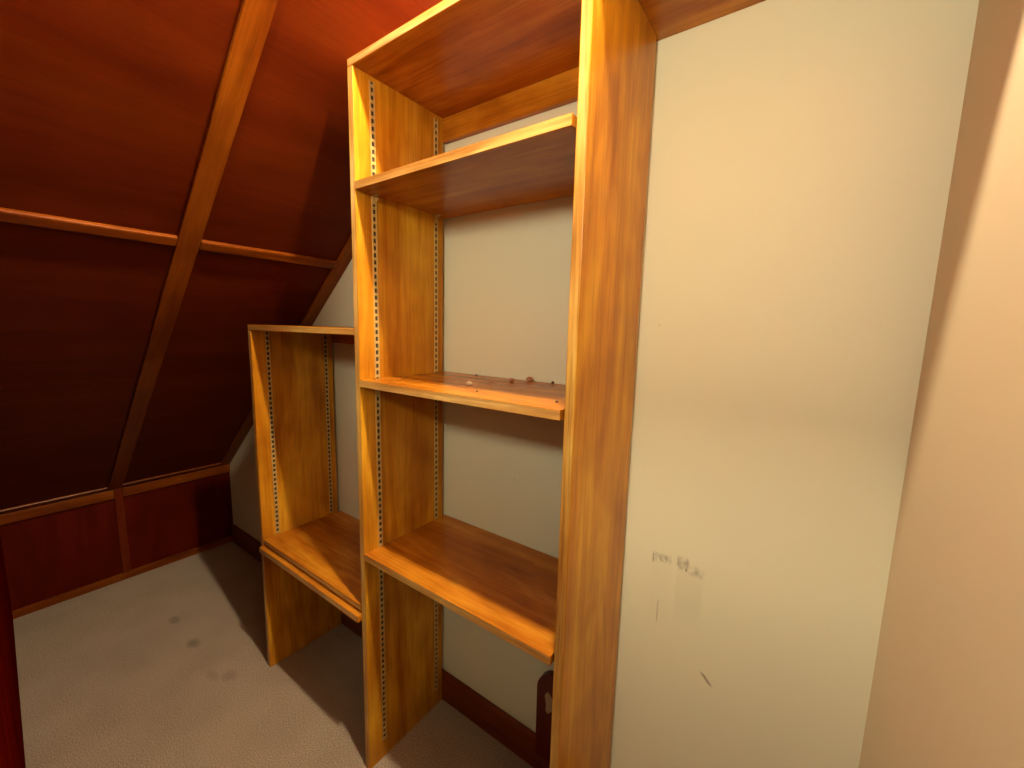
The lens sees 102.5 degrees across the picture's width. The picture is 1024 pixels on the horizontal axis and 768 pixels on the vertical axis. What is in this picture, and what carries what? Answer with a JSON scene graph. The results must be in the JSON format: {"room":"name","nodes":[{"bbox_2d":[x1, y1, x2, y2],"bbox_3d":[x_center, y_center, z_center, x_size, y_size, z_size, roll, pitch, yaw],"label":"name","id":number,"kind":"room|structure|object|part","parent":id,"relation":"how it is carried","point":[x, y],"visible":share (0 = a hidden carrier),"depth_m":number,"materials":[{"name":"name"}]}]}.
{"room":"attic closet","nodes":[
{"label":"attic closet","id":0,"kind":"room"},
{"bbox_2d":[0,535,25,767],"bbox_3d":[-1.016,-0.250,0.659,2.765,2.788,0.100,7,10,38],"label":"wall","id":1,"kind":"structure","parent":0,"point":[12,755],"depth_m":1.02,"materials":[{"name":"red wood"}]},
{"bbox_2d":[0,466,232,610],"bbox_3d":[-1.977,0.774,1.958,0.100,0.565,1.100,7,9,35],"label":"wall","id":2,"kind":"structure","parent":0,"point":[54,554],"depth_m":1.94,"materials":[{"name":"brown wood"}]},
{"bbox_2d":[0,487,107,513],"bbox_3d":[-2.063,0.517,1.679,0.023,0.021,0.597,7,9,35],"label":"trim","id":3,"kind":"structure","parent":2,"relation":"attached to","point":[105,488],"depth_m":1.77,"materials":[{"name":"brown wood"}]},
{"bbox_2d":[0,490,114,525],"bbox_3d":[-2.035,0.546,1.738,0.014,0.044,0.518,7,9,35],"label":"trim","id":4,"kind":"structure","parent":2,"relation":"attached to","point":[15,516],"depth_m":1.79,"materials":[{"name":"brown wood"}]},
{"bbox_2d":[12,535,231,618],"bbox_3d":[-1.885,0.936,2.016,0.013,0.034,0.930,7,9,35],"label":"baseboard","id":5,"kind":"structure","parent":2,"relation":"attached to","point":[74,593],"depth_m":1.97,"materials":[{"name":"brown wood"}]},
{"bbox_2d":[114,488,130,572],"bbox_3d":[-1.882,0.709,1.985,0.010,0.425,0.030,7,9,35],"label":"trim","id":6,"kind":"structure","parent":2,"relation":"attached to","point":[118,493],"depth_m":1.98,"materials":[{"name":"brown wood"}]},
{"bbox_2d":[123,463,220,486],"bbox_3d":[-1.741,0.465,2.125,0.023,0.021,0.406,7,9,35],"label":"trim","id":7,"kind":"structure","parent":2,"relation":"attached to","point":[216,464],"depth_m":2.10,"materials":[{"name":"brown wood"}]},
{"bbox_2d":[122,464,229,496],"bbox_3d":[-1.735,0.497,2.153,0.014,0.044,0.452,7,9,35],"label":"trim","id":8,"kind":"structure","parent":2,"relation":"attached to","point":[160,483],"depth_m":2.12,"materials":[{"name":"brown wood"}]},
{"bbox_2d":[0,0,442,509],"bbox_3d":[-0.792,-0.560,0.948,2.862,2.430,1.100,7,9,35],"label":"ceiling","id":9,"kind":"structure","parent":0,"point":[106,106],"depth_m":1.04,"materials":[{"name":"brown wood"}]},
{"bbox_2d":[0,207,177,245],"bbox_3d":[-1.074,-0.356,0.863,0.030,0.028,0.597,7,9,35],"label":"trim","id":10,"kind":"structure","parent":9,"relation":"attached to","point":[7,215],"depth_m":0.96,"materials":[{"name":"brown wood"}]},
{"bbox_2d":[107,0,277,490],"bbox_3d":[-0.736,-0.520,1.002,2.762,2.331,0.051,7,9,35],"label":"wooden beam","id":11,"kind":"structure","parent":9,"relation":"attached to","point":[255,17],"depth_m":1.03,"materials":[{"name":"brown wood"}]},
{"bbox_2d":[199,239,336,268],"bbox_3d":[-0.752,-0.408,1.309,0.030,0.028,0.406,7,9,35],"label":"trim","id":12,"kind":"structure","parent":9,"relation":"attached to","point":[206,245],"depth_m":1.27,"materials":[{"name":"brown wood"}]},
{"bbox_2d":[13,541,532,767],"bbox_3d":[-1.113,1.190,0.764,2.957,0.100,2.300,7,9,35],"label":"floor","id":13,"kind":"structure","parent":0,"point":[166,666],"depth_m":1.42,"materials":[{"name":"beige carpet"}]},
{"bbox_2d":[248,325,361,666],"bbox_3d":[-0.565,0.438,1.388,0.597,1.251,0.312,7,9,35],"label":"bookcase","id":14,"kind":"object","parent":13,"relation":"on","point":[309,549],"visible":0.92,"depth_m":1.49,"materials":[{"name":"brown wood"}]},
{"bbox_3d":[-0.558,0.570,1.405,0.573,0.018,0.296,7,9,35],"label":"shelf","id":15,"kind":"part","parent":14,"relation":"part of","materials":[{"name":"brown wood"}]},
{"bbox_3d":[-0.456,-0.154,1.424,0.577,0.045,0.016,7,9,35],"label":"nailing rail","id":16,"kind":"part","parent":14,"relation":"part of","materials":[{"name":"brown wood"}]},
{"bbox_2d":[347,0,764,767],"bbox_3d":[0.121,0.218,0.874,1.066,1.857,0.302,7,9,35],"label":"bookcase","id":17,"kind":"object","parent":13,"relation":"on","point":[457,70],"visible":1,"depth_m":0.91,"materials":[{"name":"brown wood"}]},
{"bbox_3d":[-0.308,0.177,1.170,0.019,1.840,0.285,7,9,35],"label":"panel","id":18,"kind":"part","parent":17,"relation":"part of","materials":[{"name":"brown wood"}]},
{"bbox_3d":[-0.073,0.471,1.041,0.566,0.018,0.298,7,9,35],"label":"shelf","id":19,"kind":"part","parent":17,"relation":"part of","materials":[{"name":"brown wood"}]},
{"bbox_3d":[-0.061,0.012,0.980,0.566,0.018,0.298,7,9,35],"label":"shelf","id":20,"kind":"part","parent":17,"relation":"part of","materials":[{"name":"brown wood"}]},
{"bbox_3d":[-0.050,-0.451,0.917,0.566,0.018,0.298,7,9,35],"label":"shelf","id":21,"kind":"part","parent":17,"relation":"part of","materials":[{"name":"brown wood"}]},
{"bbox_3d":[0.042,-0.689,1.002,0.574,0.063,0.016,7,9,35],"label":"nailing rail","id":22,"kind":"part","parent":17,"relation":"part of","materials":[{"name":"brown wood"}]},
{"bbox_3d":[0.174,0.234,0.829,0.019,1.840,0.285,7,9,35],"label":"panel","id":23,"kind":"part","parent":17,"relation":"part of","materials":[{"name":"brown wood"}]},
{"bbox_2d":[230,0,978,767],"bbox_3d":[-0.437,-0.347,1.460,2.957,2.993,0.100,7,9,35],"label":"wall","id":24,"kind":"structure","parent":0,"point":[802,152],"depth_m":0.80,"materials":[{"name":"beige paint"}]},
{"bbox_2d":[220,234,351,465],"bbox_3d":[-0.471,-0.563,1.369,2.762,2.331,0.046,7,9,35],"label":"trim","id":25,"kind":"structure","parent":24,"relation":"attached to","point":[345,256],"depth_m":1.59,"materials":[{"name":"brown wood"}]},
{"bbox_2d":[231,524,549,767],"bbox_3d":[-0.498,0.993,1.589,2.744,0.102,0.015,7,9,35],"label":"baseboard","id":26,"kind":"structure","parent":24,"relation":"attached to","point":[514,735],"depth_m":1.30,"materials":[{"name":"brown wood"}]},
{"bbox_2d":[535,670,553,761],"bbox_3d":[0.133,0.909,1.102,0.150,0.268,0.019,7,9,35],"label":"board","id":27,"kind":"object","parent":24,"relation":"attached to","point":[545,682],"visible":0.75,"depth_m":1.12,"materials":[{"name":"brown wood"}]},
{"bbox_2d":[859,0,1023,767],"bbox_3d":[0.053,-0.098,-0.290,0.100,2.989,2.200,7,9,35],"label":"wall","id":28,"kind":"structure","parent":0,"point":[947,688],"depth_m":0.45,"materials":[{"name":"beige paint"}]}
]}

